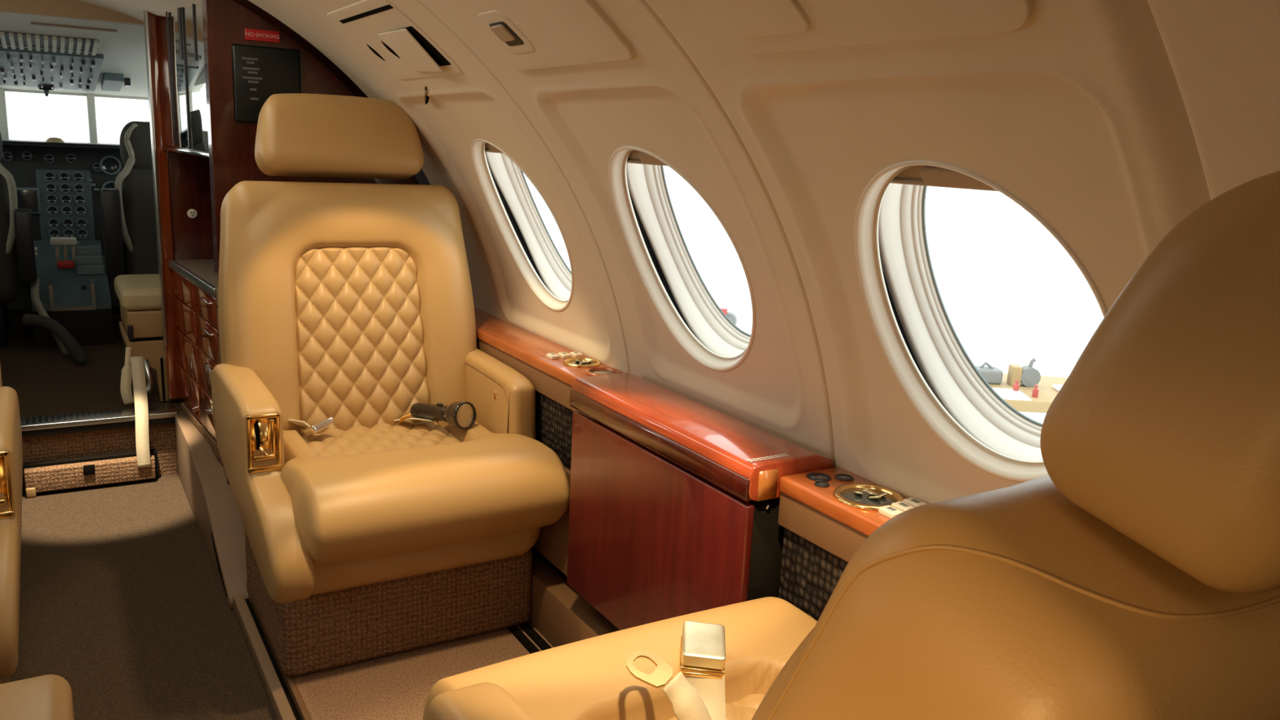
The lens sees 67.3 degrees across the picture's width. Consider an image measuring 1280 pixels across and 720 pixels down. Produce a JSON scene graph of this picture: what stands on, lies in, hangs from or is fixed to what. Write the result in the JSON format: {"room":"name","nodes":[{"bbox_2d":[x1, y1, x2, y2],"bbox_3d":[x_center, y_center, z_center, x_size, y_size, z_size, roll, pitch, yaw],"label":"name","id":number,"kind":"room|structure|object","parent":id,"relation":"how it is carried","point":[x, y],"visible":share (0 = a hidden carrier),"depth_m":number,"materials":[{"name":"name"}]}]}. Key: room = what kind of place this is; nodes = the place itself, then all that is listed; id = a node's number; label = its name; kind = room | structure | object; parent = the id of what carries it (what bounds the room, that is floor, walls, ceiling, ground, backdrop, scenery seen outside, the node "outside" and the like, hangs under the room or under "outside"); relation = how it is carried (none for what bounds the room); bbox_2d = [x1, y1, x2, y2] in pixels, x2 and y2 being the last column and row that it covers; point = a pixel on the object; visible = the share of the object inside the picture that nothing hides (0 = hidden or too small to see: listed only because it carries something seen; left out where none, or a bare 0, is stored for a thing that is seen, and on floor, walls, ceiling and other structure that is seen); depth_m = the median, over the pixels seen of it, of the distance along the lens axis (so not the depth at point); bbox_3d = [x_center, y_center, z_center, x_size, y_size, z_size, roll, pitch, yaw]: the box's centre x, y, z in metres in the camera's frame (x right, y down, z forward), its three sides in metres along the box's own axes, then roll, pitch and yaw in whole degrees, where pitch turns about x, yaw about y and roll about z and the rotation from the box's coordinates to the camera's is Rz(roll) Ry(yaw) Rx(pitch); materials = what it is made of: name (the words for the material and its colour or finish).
{"room":"aircraft cabin","nodes":[
{"label":"aircraft cabin","id":0,"kind":"room"},
{"bbox_2d":[0,306,183,417],"bbox_3d":[-2.334,-0.043,3.866,2.200,0.050,2.350,-5,15,-31],"label":"floor","id":1,"kind":"structure","parent":0,"point":[46,381],"depth_m":3.37,"materials":[{"name":"brown carpet"}]},
{"bbox_2d":[0,132,88,364],"bbox_3d":[-2.482,-0.466,3.578,0.924,0.885,0.452,14,17,41],"label":"seat","id":2,"kind":"object","parent":1,"relation":"on","point":[15,222],"visible":1,"depth_m":3.58,"materials":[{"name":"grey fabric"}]},
{"bbox_2d":[6,260,21,302],"bbox_3d":[-2.635,-0.316,3.760,0.355,0.140,0.460,-5,15,-31],"label":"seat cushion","id":3,"kind":"object","parent":2,"relation":"on","point":[16,266],"depth_m":3.68,"materials":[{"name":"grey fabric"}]},
{"bbox_2d":[31,236,114,348],"bbox_3d":[-2.382,-0.315,4.015,0.272,0.412,0.580,-5,15,-31],"label":"pedestal","id":4,"kind":"object","parent":1,"relation":"on","point":[74,292],"visible":0.89,"depth_m":3.87,"materials":[{"name":"black plastic"}]},
{"bbox_2d":[99,120,159,279],"bbox_3d":[-2.018,-0.542,4.028,0.423,0.885,0.560,-5,15,-31],"label":"seat","id":5,"kind":"object","parent":1,"relation":"on","point":[128,208],"visible":0.37,"depth_m":3.79,"materials":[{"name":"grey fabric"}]},
{"bbox_2d":[114,274,180,467],"bbox_3d":[-1.615,0.013,3.150,0.177,0.520,0.567,-5,15,-31],"label":"seat","id":6,"kind":"object","parent":1,"relation":"on","point":[138,295],"visible":0.76,"depth_m":3.03,"materials":[{"name":"beige leather"}]},
{"bbox_2d":[142,0,367,466],"bbox_3d":[-1.038,-0.409,2.882,0.648,1.255,0.686,-6,15,-35],"label":"cabinet","id":7,"kind":"object","parent":1,"relation":"on","point":[174,39],"visible":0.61,"depth_m":2.84,"materials":[{"name":"brown wood"}]},
{"bbox_2d":[186,208,197,217],"bbox_3d":[-1.391,-0.455,2.987,0.029,0.029,0.005,-6,15,-35],"label":"power outlet","id":8,"kind":"object","parent":7,"relation":"attached to","point":[192,213],"visible":1,"depth_m":2.98,"materials":[{"name":"beige plastic"}]},
{"bbox_2d":[173,259,215,286],"bbox_3d":[-1.155,-0.249,2.824,0.294,0.020,0.628,-6,15,-35],"label":"countertop","id":9,"kind":"structure","parent":7,"relation":"on","point":[204,268],"depth_m":2.86,"materials":[{"name":"grey"}]},
{"bbox_2d":[20,404,177,475],"bbox_3d":[-2.072,0.304,2.704,1.400,0.211,0.095,-5,15,-31],"label":"step","id":10,"kind":"structure","parent":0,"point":[46,437],"depth_m":2.92,"materials":[{"name":"carpet"}]},
{"bbox_2d":[0,0,201,97],"bbox_3d":[-1.998,-1.068,3.264,1.900,0.256,2.708,-5,15,-31],"label":"ceiling","id":11,"kind":"structure","parent":0,"point":[123,51],"depth_m":3.20,"materials":[{"name":"white plastic"}]},
{"bbox_2d":[37,84,53,96],"bbox_3d":[-2.557,-1.166,4.138,0.060,0.063,0.040,-5,15,-31],"label":"standby compass","id":12,"kind":"object","parent":11,"relation":"hanging from","point":[46,88],"visible":0.62,"depth_m":4.13,"materials":[{"name":"black plastic"}]},
{"bbox_2d":[0,31,98,55],"bbox_3d":[-2.127,-1.086,3.272,0.490,0.042,0.235,-5,15,-31],"label":"ceiling vent","id":13,"kind":"object","parent":11,"relation":"in","point":[6,38],"visible":1,"depth_m":3.30,"materials":[{"name":"grey plastic"}]},
{"bbox_2d":[0,45,103,91],"bbox_3d":[-2.447,-1.138,3.761,0.575,0.119,0.850,-5,15,-31],"label":"control panel","id":14,"kind":"object","parent":11,"relation":"attached to","point":[24,68],"visible":1,"depth_m":3.73,"materials":[{"name":"grey"}]},
{"bbox_2d":[0,68,4,74],"bbox_3d":[-2.481,-1.124,3.740,0.012,0.022,0.060,-5,15,-31],"label":"switch","id":15,"kind":"object","parent":14,"relation":"attached to","point":[2,70],"depth_m":3.72,"materials":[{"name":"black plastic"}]},
{"bbox_2d":[2,74,7,79],"bbox_3d":[-2.552,-1.138,3.862,0.012,0.022,0.060,-5,15,-31],"label":"switch","id":16,"kind":"object","parent":14,"relation":"attached to","point":[5,76],"depth_m":3.84,"materials":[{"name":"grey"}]},
{"bbox_2d":[6,54,10,62],"bbox_3d":[-2.292,-1.095,3.488,0.008,0.022,0.060,-5,15,-31],"label":"switch","id":17,"kind":"object","parent":14,"relation":"attached to","point":[8,56],"depth_m":3.46,"materials":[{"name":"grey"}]},
{"bbox_2d":[51,58,55,65],"bbox_3d":[-2.174,-1.105,3.563,0.012,0.022,0.060,-5,15,-31],"label":"switch","id":18,"kind":"object","parent":14,"relation":"attached to","point":[53,60],"depth_m":3.54,"materials":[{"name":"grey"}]},
{"bbox_2d":[80,60,84,66],"bbox_3d":[-2.081,-1.110,3.592,0.012,0.020,0.040,-5,15,-31],"label":"switch","id":19,"kind":"object","parent":14,"relation":"attached to","point":[82,62],"depth_m":3.58,"materials":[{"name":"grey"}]},
{"bbox_2d":[85,85,89,91],"bbox_3d":[-2.390,-1.176,4.158,0.012,0.022,0.060,-5,15,-31],"label":"switch","id":20,"kind":"object","parent":14,"relation":"attached to","point":[87,87],"depth_m":4.14,"materials":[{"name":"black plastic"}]},
{"bbox_2d":[90,61,95,67],"bbox_3d":[-2.060,-1.113,3.619,0.012,0.022,0.060,-5,15,-31],"label":"switch","id":21,"kind":"object","parent":14,"relation":"attached to","point":[92,63],"depth_m":3.60,"materials":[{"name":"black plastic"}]},
{"bbox_2d":[31,22,116,32],"bbox_3d":[-1.825,-1.074,3.102,0.240,0.007,0.025,-5,15,-31],"label":"ceiling slot","id":22,"kind":"object","parent":11,"relation":"attached to","point":[32,23],"visible":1,"depth_m":3.09,"materials":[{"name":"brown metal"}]},
{"bbox_2d":[101,72,130,91],"bbox_3d":[-2.218,-1.175,4.070,0.100,0.065,0.300,-5,15,-31],"label":"control box","id":23,"kind":"object","parent":11,"relation":"attached to","point":[110,82],"visible":1,"depth_m":4.00,"materials":[{"name":"grey plastic"}]},
{"bbox_2d":[10,471,555,719],"bbox_3d":[-0.596,0.846,1.107,2.200,0.085,4.700,-5,15,-31],"label":"floor","id":24,"kind":"structure","parent":0,"point":[122,598],"depth_m":2.09,"materials":[{"name":"brown carpet"}]},
{"bbox_2d":[0,364,22,684],"bbox_3d":[-1.350,0.092,1.518,0.604,1.132,0.776,-5,15,-31],"label":"seat","id":25,"kind":"object","parent":24,"relation":"on","point":[11,434],"visible":1,"depth_m":1.54,"materials":[{"name":"leather"}]},
{"bbox_2d":[0,674,74,719],"bbox_3d":[-0.688,0.336,0.576,0.604,1.125,0.801,-5,15,-31],"label":"seat","id":26,"kind":"object","parent":24,"relation":"on","point":[49,696],"visible":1,"depth_m":0.81,"materials":[{"name":"leather"}]},
{"bbox_2d":[22,448,159,497],"bbox_3d":[-1.659,0.342,2.907,0.361,0.089,0.070,-5,15,-31],"label":"step block","id":27,"kind":"object","parent":24,"relation":"on","point":[103,469],"visible":1,"depth_m":2.88,"materials":[{"name":"carpet"}]},
{"bbox_2d":[211,93,569,676],"bbox_3d":[-0.566,0.008,2.070,0.604,1.132,0.776,-5,15,-31],"label":"seat","id":28,"kind":"object","parent":24,"relation":"on","point":[374,529],"visible":0.98,"depth_m":2.07,"materials":[{"name":"leather"}]},
{"bbox_2d":[280,420,569,566],"bbox_3d":[-0.494,0.252,2.027,0.549,0.193,0.529,-5,15,-31],"label":"seat cushion","id":29,"kind":"object","parent":28,"relation":"on","point":[353,493],"depth_m":1.85,"materials":[{"name":"beige leather"}]},
{"bbox_2d":[409,401,476,429],"bbox_3d":[-0.449,0.114,2.184,0.181,0.074,0.062,14,16,41],"label":"flashlight","id":30,"kind":"object","parent":28,"relation":"on","point":[459,415],"visible":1,"depth_m":2.14,"materials":[{"name":"black"}]},
{"bbox_2d":[422,170,1279,719],"bbox_3d":[0.161,0.348,0.882,0.604,1.072,0.881,-5,15,-31],"label":"seat","id":31,"kind":"object","parent":24,"relation":"on","point":[1138,578],"visible":1,"depth_m":0.42,"materials":[{"name":"leather"}]},
{"bbox_2d":[422,596,817,719],"bbox_3d":[0.080,0.478,1.077,0.549,0.193,0.529,-5,15,-31],"label":"seat cushion","id":32,"kind":"object","parent":31,"relation":"on","point":[590,678],"depth_m":1.14,"materials":[{"name":"beige leather"}]},
{"bbox_2d":[201,0,419,484],"bbox_3d":[-0.795,-0.245,2.612,0.662,1.375,0.060,-5,15,-31],"label":"wall","id":33,"kind":"structure","parent":0,"point":[231,143],"depth_m":2.37,"materials":[{"name":"brown wood"}]},
{"bbox_2d":[244,28,279,43],"bbox_3d":[-0.924,-0.794,2.353,0.080,0.027,0.007,-5,15,-31],"label":"no smoking sign","id":34,"kind":"object","parent":33,"relation":"attached to","point":[251,34],"visible":1,"depth_m":2.35,"materials":[{"name":"red plastic"}]},
{"bbox_2d":[231,44,301,123],"bbox_3d":[-0.923,-0.680,2.382,0.160,0.184,0.007,-5,15,-31],"label":"placard","id":35,"kind":"object","parent":33,"relation":"attached to","point":[260,73],"visible":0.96,"depth_m":2.37,"materials":[{"name":"black plastic"}]},
{"bbox_2d":[241,57,262,100],"bbox_3d":[-0.951,-0.690,2.358,0.045,0.099,0.001,-5,15,-31],"label":"print","id":36,"kind":"object","parent":35,"relation":"attached to","point":[251,67],"depth_m":2.36,"materials":[{"name":"grey paint"}]},
{"bbox_2d":[248,0,1279,582],"bbox_3d":[-0.086,0.173,1.346,0.904,1.779,4.850,-5,15,-31],"label":"wall","id":37,"kind":"structure","parent":0,"point":[1114,122],"depth_m":1.24,"materials":[{"name":"beige plastic"}]},
{"bbox_2d":[0,0,143,25],"bbox_3d":[-1.881,-1.085,2.901,0.755,0.072,0.045,-5,15,-31],"label":"trim","id":38,"kind":"structure","parent":37,"relation":"attached to","point":[73,9],"depth_m":2.95,"materials":[{"name":"beige plastic"}]},
{"bbox_2d":[174,410,248,609],"bbox_3d":[-1.174,0.366,2.644,0.084,0.198,1.050,-5,15,-31],"label":"trim","id":39,"kind":"structure","parent":37,"relation":"attached to","point":[211,500],"depth_m":2.49,"materials":[{"name":"beige plastic"}]},
{"bbox_2d":[232,582,312,719],"bbox_3d":[-0.123,0.876,0.952,0.048,0.039,3.940,-5,15,-31],"label":"trim","id":40,"kind":"structure","parent":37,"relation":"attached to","point":[286,702],"depth_m":1.93,"materials":[{"name":"beige plastic"}]},
{"bbox_2d":[326,0,462,79],"bbox_3d":[-0.488,-0.625,1.886,0.158,0.122,0.382,-5,15,-31],"label":"panel","id":41,"kind":"object","parent":37,"relation":"attached to","point":[394,39],"visible":1,"depth_m":1.84,"materials":[{"name":"beige plastic"}]},
{"bbox_2d":[423,86,429,104],"bbox_3d":[-0.458,-0.569,2.060,0.012,0.040,0.103,0,13,-12],"label":"coat hook","id":42,"kind":"object","parent":37,"relation":"attached to","point":[426,98],"visible":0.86,"depth_m":2.06,"materials":[{"name":"black"}]},
{"bbox_2d":[471,138,573,311],"bbox_3d":[-0.234,-0.315,2.167,0.279,0.436,0.398,-5,15,-31],"label":"window","id":43,"kind":"structure","parent":37,"relation":"in","point":[504,187],"depth_m":2.31,"materials":[{"name":"beige plastic"}]},
{"bbox_2d":[485,142,491,149],"bbox_3d":[-0.309,-0.480,2.079,0.041,0.055,0.263,-5,15,-31],"label":"shade","id":44,"kind":"object","parent":43,"relation":"attached to","point":[488,146],"depth_m":2.16,"materials":[{"name":"beige plastic"}]},
{"bbox_2d":[506,622,551,653],"bbox_3d":[0.316,0.826,1.189,0.046,0.006,3.700,-5,15,-31],"label":"rail","id":45,"kind":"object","parent":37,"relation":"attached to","point":[526,628],"depth_m":2.08,"materials":[{"name":"black metal"}]},
{"bbox_2d":[444,0,635,71],"bbox_3d":[-0.196,-0.510,1.347,0.234,0.170,0.388,-5,15,-31],"label":"overhead panel","id":46,"kind":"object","parent":37,"relation":"in","point":[527,34],"depth_m":1.37,"materials":[{"name":"beige plastic"}]},
{"bbox_2d":[474,307,623,576],"bbox_3d":[-0.282,0.162,2.329,0.130,0.452,0.912,-5,15,-31],"label":"ledge","id":47,"kind":"object","parent":37,"relation":"attached to","point":[524,351],"depth_m":2.10,"materials":[{"name":"orange wood"}]},
{"bbox_2d":[535,391,573,470],"bbox_3d":[-0.307,0.093,2.296,0.034,0.134,0.904,-5,15,-31],"label":"speaker grille","id":48,"kind":"object","parent":47,"relation":"attached to","point":[553,414],"depth_m":2.06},
{"bbox_2d":[563,357,599,368],"bbox_3d":[-0.125,0.004,2.054,0.080,0.009,0.080,-5,15,-31],"label":"cup holder","id":49,"kind":"object","parent":47,"relation":"on","point":[584,362],"visible":1,"depth_m":2.05,"materials":[{"name":"gold metal"}]},
{"bbox_2d":[585,367,621,376],"bbox_3d":[-0.076,0.024,1.976,0.074,0.006,0.074,-5,15,-31],"label":"cup holder","id":50,"kind":"object","parent":47,"relation":"on","point":[592,371],"visible":0.8,"depth_m":1.99,"materials":[{"name":"orange wood"}]},
{"bbox_2d":[528,551,619,647],"bbox_3d":[0.370,0.766,1.207,0.055,0.120,3.700,-5,15,-31],"label":"lower wall panel","id":51,"kind":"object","parent":37,"relation":"attached to","point":[563,616],"depth_m":2.03,"materials":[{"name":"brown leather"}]},
{"bbox_2d":[608,146,755,371],"bbox_3d":[0.093,-0.182,1.642,0.279,0.436,0.398,-5,15,-31],"label":"window","id":52,"kind":"structure","parent":37,"relation":"in","point":[660,255],"depth_m":1.78,"materials":[{"name":"beige plastic"}]},
{"bbox_2d":[627,150,639,159],"bbox_3d":[0.018,-0.347,1.553,0.041,0.055,0.263,-5,15,-31],"label":"shade","id":53,"kind":"object","parent":52,"relation":"attached to","point":[632,154],"depth_m":1.62,"materials":[{"name":"beige plastic"}]},
{"bbox_2d":[567,373,834,630],"bbox_3d":[0.072,0.294,1.693,0.166,0.426,0.564,-5,15,-31],"label":"cabinet","id":54,"kind":"object","parent":37,"relation":"attached to","point":[674,497],"visible":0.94,"depth_m":1.60,"materials":[{"name":"red wood"}]},
{"bbox_2d":[746,453,788,462],"bbox_3d":[0.188,0.143,1.413,0.072,0.001,0.010,-5,15,-31],"label":"print","id":55,"kind":"object","parent":54,"relation":"on","point":[762,457],"depth_m":1.41,"materials":[{"name":"white"}]},
{"bbox_2d":[777,466,927,621],"bbox_3d":[0.835,0.614,0.538,0.130,0.452,2.272,-5,15,-31],"label":"ledge","id":56,"kind":"object","parent":37,"relation":"attached to","point":[822,534],"depth_m":1.36,"materials":[{"name":"orange wood"}]},
{"bbox_2d":[778,528,848,621],"bbox_3d":[0.810,0.544,0.505,0.034,0.134,2.264,-5,15,-31],"label":"speaker grille","id":57,"kind":"object","parent":56,"relation":"attached to","point":[811,567],"depth_m":1.38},
{"bbox_2d":[806,472,831,481],"bbox_3d":[0.261,0.170,1.401,0.036,0.002,0.036,-5,15,-31],"label":"socket","id":58,"kind":"object","parent":56,"relation":"on","point":[812,476],"visible":1,"depth_m":1.40,"materials":[{"name":"black plastic"}]},
{"bbox_2d":[813,480,829,487],"bbox_3d":[0.260,0.177,1.371,0.022,0.002,0.022,-5,15,-31],"label":"socket","id":59,"kind":"object","parent":56,"relation":"on","point":[819,483],"visible":1,"depth_m":1.37,"materials":[{"name":"black plastic"}]},
{"bbox_2d":[834,473,853,480],"bbox_3d":[0.298,0.172,1.405,0.028,0.002,0.028,-5,15,-31],"label":"socket","id":60,"kind":"object","parent":56,"relation":"on","point":[842,477],"visible":1,"depth_m":1.40,"materials":[{"name":"black plastic"}]},
{"bbox_2d":[832,483,903,511],"bbox_3d":[0.315,0.187,1.325,0.096,0.010,0.096,-5,15,-31],"label":"cup holder","id":61,"kind":"object","parent":56,"relation":"on","point":[858,495],"visible":0.99,"depth_m":1.33,"materials":[{"name":"gold metal"}]},
{"bbox_2d":[688,0,1034,55],"bbox_3d":[0.114,-0.384,0.850,0.249,0.180,0.412,-5,15,-31],"label":"panel","id":62,"kind":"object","parent":37,"relation":"in","point":[745,27],"depth_m":0.91,"materials":[{"name":"beige plastic"}]},
{"bbox_2d":[853,160,1107,482],"bbox_3d":[0.412,-0.053,1.132,0.279,0.436,0.398,-5,15,-31],"label":"window","id":63,"kind":"structure","parent":37,"relation":"in","point":[916,335],"depth_m":1.26,"materials":[{"name":"beige plastic"}]},
{"bbox_2d":[894,164,924,179],"bbox_3d":[0.337,-0.219,1.043,0.041,0.055,0.263,-5,15,-31],"label":"shade","id":64,"kind":"object","parent":63,"relation":"attached to","point":[917,171],"depth_m":1.10,"materials":[{"name":"beige plastic"}]},
{"bbox_3d":[-1.823,-0.672,3.906,0.315,1.210,1.990,-5,15,-31],"label":"wall","id":65,"kind":"structure","parent":0,"visible":0},
{"bbox_2d":[0,88,148,310],"bbox_3d":[-2.737,-0.770,4.492,1.260,1.100,0.070,-5,15,-31],"label":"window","id":66,"kind":"structure","parent":65,"relation":"in","point":[24,300],"depth_m":4.48,"materials":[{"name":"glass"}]},
{"bbox_2d":[0,138,124,262],"bbox_3d":[-2.584,-0.690,4.250,1.160,0.543,0.525,-5,15,-31],"label":"panel","id":67,"kind":"object","parent":66,"relation":"attached to","point":[60,184],"visible":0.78,"depth_m":4.18,"materials":[{"name":"grey plastic"}]},
{"bbox_2d":[45,137,64,142],"bbox_3d":[-2.450,-0.922,4.024,0.068,0.021,0.068,-5,15,-31],"label":"lamp","id":68,"kind":"object","parent":67,"relation":"on","point":[54,140],"visible":1,"depth_m":4.00,"materials":[{"name":"beige plastic"}]},
{"label":"outside","id":69,"kind":"structure","parent":0,"visible":0},
{"bbox_2d":[533,196,1103,423],"bbox_3d":[3.249,-0.442,13.969,60.000,0.050,60.000,-5,15,-31],"label":"sky","id":70,"kind":"structure","parent":69,"point":[1011,292],"depth_m":19.76,"materials":[{"name":"white"}]},
{"bbox_2d":[720,308,737,324],"bbox_3d":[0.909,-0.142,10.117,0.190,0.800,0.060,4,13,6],"label":"hose reel","id":71,"kind":"object","parent":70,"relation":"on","point":[730,315],"visible":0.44,"depth_m":10.03,"materials":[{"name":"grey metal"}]},
{"bbox_2d":[988,373,1067,413],"bbox_3d":[3.260,0.608,7.427,2.200,0.785,0.900,3,12,2],"label":"workbench","id":72,"kind":"object","parent":70,"relation":"on","point":[1046,393],"visible":0.03,"depth_m":7.15,"materials":[{"name":"brown wood"}]},
{"bbox_2d":[974,361,1003,384],"bbox_3d":[2.684,0.091,7.441,0.210,0.162,0.160,3,12,2],"label":"box","id":73,"kind":"object","parent":72,"relation":"on","point":[992,375],"visible":0.56,"depth_m":7.37,"materials":[{"name":"grey"}]},
{"bbox_2d":[992,387,1031,400],"bbox_3d":[2.618,0.245,7.079,0.420,0.012,0.300,3,12,2],"label":"paper sheet","id":74,"kind":"object","parent":72,"relation":"on","point":[1005,393],"visible":0.36,"depth_m":7.03,"materials":[{"name":"white paper"}]},
{"bbox_2d":[1013,380,1019,391],"bbox_3d":[2.804,0.195,7.162,0.042,0.091,0.042,3,12,2],"label":"bottle","id":75,"kind":"object","parent":74,"relation":"on","point":[1015,386],"visible":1,"depth_m":7.15,"materials":[{"name":"red"}]},
{"bbox_2d":[1006,358,1040,386],"bbox_3d":[2.955,0.087,7.383,0.215,0.220,0.110,3,12,2],"label":"fuel truck","id":76,"kind":"object","parent":72,"relation":"on","point":[1028,375],"visible":0.96,"depth_m":7.34,"materials":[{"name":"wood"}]},
{"bbox_2d":[1031,384,1039,397],"bbox_3d":[2.899,0.226,7.042,0.042,0.091,0.042,3,12,2],"label":"bottle","id":77,"kind":"object","parent":72,"relation":"on","point":[1035,391],"visible":1,"depth_m":7.03,"materials":[{"name":"red plastic"}]},
{"bbox_2d":[1052,384,1062,391],"bbox_3d":[3.317,0.210,7.235,0.320,0.080,0.260,3,12,2],"label":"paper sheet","id":78,"kind":"object","parent":72,"relation":"on","point":[1057,387],"visible":0.19,"depth_m":7.30,"materials":[{"name":"white paper"}]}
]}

